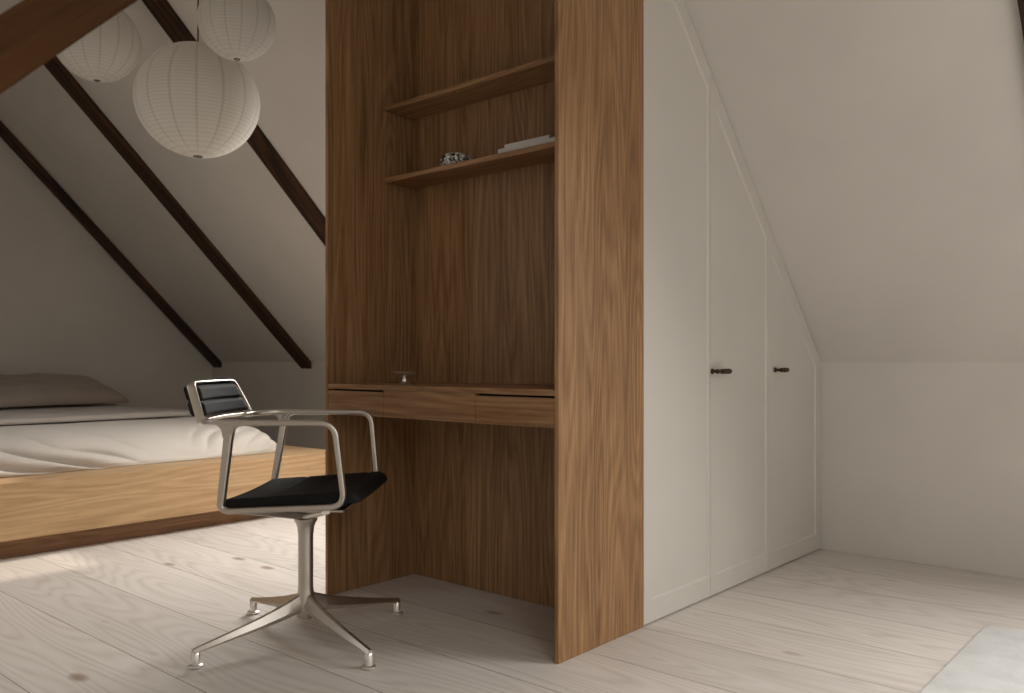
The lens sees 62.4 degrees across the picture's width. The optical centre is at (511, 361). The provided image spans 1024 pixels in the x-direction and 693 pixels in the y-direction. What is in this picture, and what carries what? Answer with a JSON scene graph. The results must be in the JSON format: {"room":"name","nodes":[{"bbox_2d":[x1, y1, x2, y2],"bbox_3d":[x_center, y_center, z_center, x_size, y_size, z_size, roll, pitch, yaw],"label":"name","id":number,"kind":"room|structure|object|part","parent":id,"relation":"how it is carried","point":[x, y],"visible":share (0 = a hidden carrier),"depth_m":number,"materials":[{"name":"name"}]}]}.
{"room":"attic bedroom","nodes":[
{"label":"attic bedroom","id":0,"kind":"room"},
{"bbox_2d":[0,0,21,13],"bbox_3d":[-0.608,-1.945,2.648,8.992,0.060,0.540,0,0,41],"label":"ceiling","id":1,"kind":"structure","parent":0,"point":[5,5],"depth_m":4.53,"materials":[{"name":"paint"}]},
{"bbox_2d":[57,11,141,82],"bbox_3d":[-1.938,-1.614,3.951,0.382,0.603,0.381,0,0,18],"label":"paper lantern","id":2,"kind":"object","parent":1,"relation":"hanging from","point":[111,51],"visible":0.6,"depth_m":3.85,"materials":[{"name":"white paper"}]},
{"bbox_2d":[133,0,259,157],"bbox_3d":[-1.244,-1.364,3.351,0.471,1.103,0.470,0,0,-19],"label":"paper lantern","id":3,"kind":"object","parent":1,"relation":"hanging from","point":[194,101],"visible":0.93,"depth_m":3.18,"materials":[{"name":"white paper"}]},
{"bbox_3d":[-1.243,-1.504,3.350,0.005,0.822,0.006,0,0,41],"label":"cord","id":4,"kind":"part","parent":3,"relation":"part of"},
{"bbox_2d":[197,0,275,61],"bbox_3d":[-0.949,-1.479,2.920,0.260,0.872,0.259,0,0,35],"label":"paper lantern","id":5,"kind":"object","parent":1,"relation":"hanging from","point":[235,30],"visible":1,"depth_m":2.84,"materials":[{"name":"white paper"}]},
{"bbox_2d":[0,137,211,417],"bbox_3d":[-4.048,-0.672,5.636,0.120,3.025,4.370,0,0,41],"label":"wall","id":6,"kind":"structure","parent":0,"point":[67,306],"depth_m":6.38,"materials":[{"name":"paint"}]},
{"bbox_2d":[0,0,1023,361],"bbox_3d":[0.225,-1.000,3.607,8.992,2.000,2.000,0,0,41],"label":"ceiling","id":7,"kind":"structure","parent":0,"point":[881,142],"depth_m":3.24,"materials":[{"name":"paint"}]},
{"bbox_2d":[0,120,221,367],"bbox_3d":[-3.133,-0.932,6.452,0.127,1.960,1.936,0,0,41],"label":"rafter","id":8,"kind":"object","parent":7,"relation":"attached to","point":[6,134],"visible":1,"depth_m":6.45,"materials":[{"name":"brown wood"}]},
{"bbox_2d":[44,56,311,368],"bbox_3d":[-2.180,-0.931,5.622,0.132,1.963,1.939,0,0,41],"label":"rafter","id":9,"kind":"object","parent":7,"relation":"attached to","point":[54,66],"visible":0.94,"depth_m":5.53,"materials":[{"name":"brown wood"}]},
{"bbox_2d":[142,0,324,245],"bbox_3d":[-1.212,-0.931,4.781,0.133,1.962,1.939,0,0,41],"label":"rafter","id":10,"kind":"object","parent":7,"relation":"attached to","point":[162,11],"visible":0.42,"depth_m":4.63,"materials":[{"name":"brown wood"}]},
{"bbox_2d":[1017,0,1023,39],"bbox_3d":[1.526,-0.930,2.404,0.130,1.964,1.937,0,0,41],"label":"rafter","id":11,"kind":"object","parent":7,"relation":"attached to","point":[1020,2],"visible":1,"depth_m":2.39,"materials":[{"name":"brown wood"}]},
{"bbox_2d":[0,515,1023,692],"bbox_3d":[-0.608,0.890,2.648,9.232,0.100,4.610,0,0,41],"label":"floor","id":12,"kind":"structure","parent":0,"point":[129,615],"depth_m":2.66,"materials":[{"name":"beige wood"}]},
{"bbox_2d":[0,445,324,558],"bbox_3d":[-2.813,0.674,4.845,2.742,0.329,2.385,0,0,41],"label":"platform bed","id":13,"kind":"object","parent":12,"relation":"on","point":[39,513],"visible":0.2,"depth_m":3.95,"materials":[{"name":"brown wood"}]},
{"bbox_2d":[14,419,115,424],"bbox_3d":[-3.406,0.425,5.344,1.112,0.170,1.820,0,0,41],"label":"mattress","id":14,"kind":"object","parent":13,"relation":"on","point":[112,419],"visible":0.02,"depth_m":5.27,"materials":[{"name":"fabric"}]},
{"bbox_2d":[0,404,190,424],"bbox_3d":[-3.211,0.318,5.171,1.650,0.034,1.955,0,0,41],"label":"sheet","id":15,"kind":"object","parent":14,"relation":"on","point":[79,412],"visible":0.8,"depth_m":5.14,"materials":[{"name":"fabric"}]},
{"bbox_2d":[0,373,129,407],"bbox_3d":[-3.241,0.183,5.830,0.646,0.212,0.930,0,0,41],"label":"pillow","id":16,"kind":"object","parent":15,"relation":"on","point":[34,389],"visible":1,"depth_m":5.73,"materials":[{"name":"fabric"}]},
{"bbox_2d":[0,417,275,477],"bbox_3d":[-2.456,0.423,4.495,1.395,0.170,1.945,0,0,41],"label":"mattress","id":17,"kind":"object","parent":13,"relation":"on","point":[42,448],"visible":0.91,"depth_m":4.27,"materials":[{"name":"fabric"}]},
{"bbox_2d":[184,379,402,669],"bbox_3d":[-0.663,0.447,2.572,0.598,0.783,0.546,0,0,2],"label":"swivel chair","id":18,"kind":"object","parent":12,"relation":"on","point":[303,500],"visible":1,"depth_m":2.49,"materials":[{"name":"metal"}]},
{"bbox_2d":[184,383,247,416],"bbox_3d":[-0.911,0.113,2.581,0.094,0.089,0.372,0,0,2],"label":"backrest","id":19,"kind":"object","parent":18,"relation":"on","point":[205,399],"depth_m":2.56,"materials":[{"name":"black leather"}]},
{"bbox_3d":[-0.902,0.116,2.580,0.088,0.120,0.396,0,0,2],"label":"frame","id":20,"kind":"part","parent":18,"relation":"part of","materials":[{"name":"metal"}]},
{"bbox_3d":[-0.817,0.183,2.351,0.198,0.049,0.077,0,0,34],"label":"armrest","id":21,"kind":"part","parent":18,"relation":"part of","materials":[{"name":"metal"}]},
{"bbox_3d":[-0.791,0.298,2.332,0.060,0.206,0.029,0,0,29],"label":"post","id":22,"kind":"part","parent":18,"relation":"part of","materials":[{"name":"metal"}]},
{"bbox_3d":[-0.755,0.750,2.442,0.036,0.105,0.341,0,0,45],"label":"leg","id":23,"kind":"part","parent":18,"relation":"part of","materials":[{"name":"metal"}]},
{"bbox_3d":[-0.802,0.183,2.804,0.198,0.049,0.077,0,0,-31],"label":"armrest","id":24,"kind":"part","parent":18,"relation":"part of","materials":[{"name":"metal"}]},
{"bbox_3d":[-0.752,0.750,2.706,0.036,0.105,0.343,0,0,-43],"label":"leg","id":25,"kind":"part","parent":18,"relation":"part of","materials":[{"name":"metal"}]},
{"bbox_3d":[-0.775,0.298,2.821,0.060,0.206,0.029,0,0,-26],"label":"post","id":26,"kind":"part","parent":18,"relation":"part of","materials":[{"name":"metal"}]},
{"bbox_3d":[-0.635,0.290,2.328,0.357,0.262,0.039,0,0,2],"label":"frame","id":27,"kind":"part","parent":18,"relation":"part of","materials":[{"name":"metal"}]},
{"bbox_3d":[-0.609,0.388,2.571,0.388,0.058,0.444,0,0,2],"label":"seat","id":28,"kind":"part","parent":18,"relation":"part of","materials":[{"name":"black leather"}]},
{"bbox_3d":[-0.620,0.290,2.816,0.357,0.262,0.039,0,0,2],"label":"frame","id":29,"kind":"part","parent":18,"relation":"part of","materials":[{"name":"metal"}]},
{"bbox_3d":[-0.503,0.750,2.438,0.036,0.105,0.342,0,0,-43],"label":"leg","id":30,"kind":"part","parent":18,"relation":"part of","materials":[{"name":"metal"}]},
{"bbox_3d":[-0.498,0.750,2.700,0.341,0.105,0.036,0,0,-45],"label":"leg","id":31,"kind":"part","parent":18,"relation":"part of","materials":[{"name":"metal"}]},
{"bbox_2d":[325,0,642,663],"bbox_3d":[-0.128,-0.537,2.862,1.061,2.752,0.438,0,0,41],"label":"bookcase","id":32,"kind":"object","parent":12,"relation":"on","point":[523,265],"visible":0.94,"depth_m":3.04,"materials":[{"name":"brown wood"}]},
{"bbox_3d":[-0.523,-0.537,3.206,0.014,2.752,0.438,0,0,41],"label":"panel","id":33,"kind":"part","parent":32,"relation":"part of","materials":[{"name":"brown wood"}]},
{"bbox_2d":[328,382,554,427],"bbox_3d":[-0.135,0.132,2.854,1.031,0.107,0.416,0,0,41],"label":"desk","id":34,"kind":"object","parent":32,"relation":"attached to","point":[529,405],"visible":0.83,"depth_m":2.65,"materials":[{"name":"brown wood"}]},
{"bbox_3d":[-0.419,0.143,3.083,0.301,0.084,0.386,0,0,41],"label":"drawer","id":35,"kind":"part","parent":34,"relation":"part of","materials":[{"name":"brown wood"}]},
{"bbox_2d":[393,372,416,383],"bbox_3d":[-0.389,0.057,3.067,0.089,0.042,0.089,0,0,41],"label":"dish","id":36,"kind":"object","parent":34,"relation":"on","point":[404,375],"visible":1,"depth_m":3.05,"materials":[{"name":"silver metal"}]},
{"bbox_3d":[-0.265,0.140,2.706,0.423,0.090,0.022,0,0,41],"label":"panel","id":37,"kind":"part","parent":34,"relation":"part of","materials":[{"name":"brown wood"}]},
{"bbox_3d":[0.131,0.143,2.605,0.303,0.084,0.386,0,0,41],"label":"drawer","id":38,"kind":"part","parent":34,"relation":"part of","materials":[{"name":"brown wood"}]},
{"bbox_2d":[440,152,471,165],"bbox_3d":[-0.201,-0.728,3.069,0.119,0.048,0.122,0,0,41],"label":"crystal bowl","id":39,"kind":"object","parent":32,"relation":"on","point":[454,157],"visible":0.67,"depth_m":3.02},
{"bbox_2d":[385,141,554,188],"bbox_3d":[-0.048,-0.694,2.954,1.032,0.018,0.152,0,0,41],"label":"shelf","id":40,"kind":"object","parent":32,"relation":"attached to","point":[542,156],"depth_m":3.01,"materials":[{"name":"brown wood"}]},
{"bbox_2d":[385,55,554,119],"bbox_3d":[-0.048,-0.968,2.954,1.032,0.018,0.152,0,0,41],"label":"shelf","id":41,"kind":"object","parent":32,"relation":"attached to","point":[538,75],"depth_m":3.01,"materials":[{"name":"brown wood"}]},
{"bbox_3d":[0.009,-0.323,3.019,1.032,2.324,0.020,0,0,41],"label":"panel","id":42,"kind":"part","parent":32,"relation":"part of","materials":[{"name":"brown wood"}]},
{"bbox_2d":[498,137,554,152],"bbox_3d":[0.093,-0.712,2.831,0.263,0.018,0.127,0,0,41],"label":"book","id":43,"kind":"object","parent":32,"relation":"on","point":[552,139],"visible":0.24,"depth_m":2.79,"materials":[{"name":"paper"}]},
{"bbox_2d":[504,135,554,147],"bbox_3d":[0.087,-0.728,2.840,0.193,0.012,0.122,0,0,41],"label":"book","id":44,"kind":"object","parent":43,"relation":"on","point":[546,136],"visible":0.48,"depth_m":2.79,"materials":[{"name":"paper"}]},
{"bbox_3d":[0.268,-0.537,2.519,0.014,2.752,0.438,0,0,41],"label":"panel","id":45,"kind":"part","parent":32,"relation":"part of","materials":[{"name":"brown wood"}]},
{"bbox_2d":[643,0,820,624],"bbox_3d":[0.519,-0.323,3.576,1.101,2.324,1.486,0,0,41],"label":"wardrobe","id":46,"kind":"object","parent":12,"relation":"on","point":[732,362],"visible":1,"depth_m":3.00,"materials":[{"name":"paint"}]},
{"bbox_3d":[0.554,-0.312,2.854,0.020,2.292,0.439,0,0,41],"label":"door","id":47,"kind":"part","parent":46,"relation":"part of","materials":[{"name":"paint"}]},
{"bbox_3d":[0.750,0.034,3.034,0.040,0.020,0.110,0,0,41],"label":"handle","id":48,"kind":"part","parent":46,"relation":"part of","materials":[{"name":"brown metal"}]},
{"bbox_3d":[0.856,-0.092,3.202,0.020,1.852,0.479,0,0,41],"label":"door","id":49,"kind":"part","parent":46,"relation":"part of","materials":[{"name":"paint"}]},
{"bbox_3d":[0.896,-0.323,3.249,0.020,2.322,1.486,0,0,41],"label":"frame","id":50,"kind":"part","parent":46,"relation":"part of","materials":[{"name":"paint"}]},
{"bbox_3d":[1.095,0.032,3.430,0.040,0.020,0.070,0,0,41],"label":"handle","id":51,"kind":"part","parent":46,"relation":"part of","materials":[{"name":"brown metal"}]},
{"bbox_3d":[1.195,0.149,3.591,0.020,1.370,0.549,0,0,41],"label":"door","id":52,"kind":"part","parent":46,"relation":"part of","materials":[{"name":"paint"}]},
{"bbox_2d":[919,625,1023,692],"bbox_3d":[1.819,0.834,1.234,2.372,0.010,1.750,0,0,41],"label":"rug","id":53,"kind":"object","parent":12,"relation":"on","point":[992,661],"visible":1,"depth_m":2.30,"materials":[{"name":"white fabric"}]},
{"bbox_2d":[212,362,1023,577],"bbox_3d":[0.864,0.420,4.343,9.232,0.840,0.120,0,0,41],"label":"wall","id":54,"kind":"structure","parent":0,"point":[922,462],"depth_m":3.55,"materials":[{"name":"paint"}]},
{"bbox_3d":[-2.081,0.420,0.953,9.232,0.840,0.120,0,0,41],"label":"wall","id":55,"kind":"structure","parent":0,"visible":0},
{"bbox_2d":[0,0,137,93],"bbox_3d":[-0.617,-0.611,1.336,0.089,2.483,2.481,0,0,41],"label":"diagonal beam","id":56,"kind":"structure","parent":55,"relation":"attached to","point":[32,32],"depth_m":1.21,"materials":[{"name":"brown wood"}]}
]}

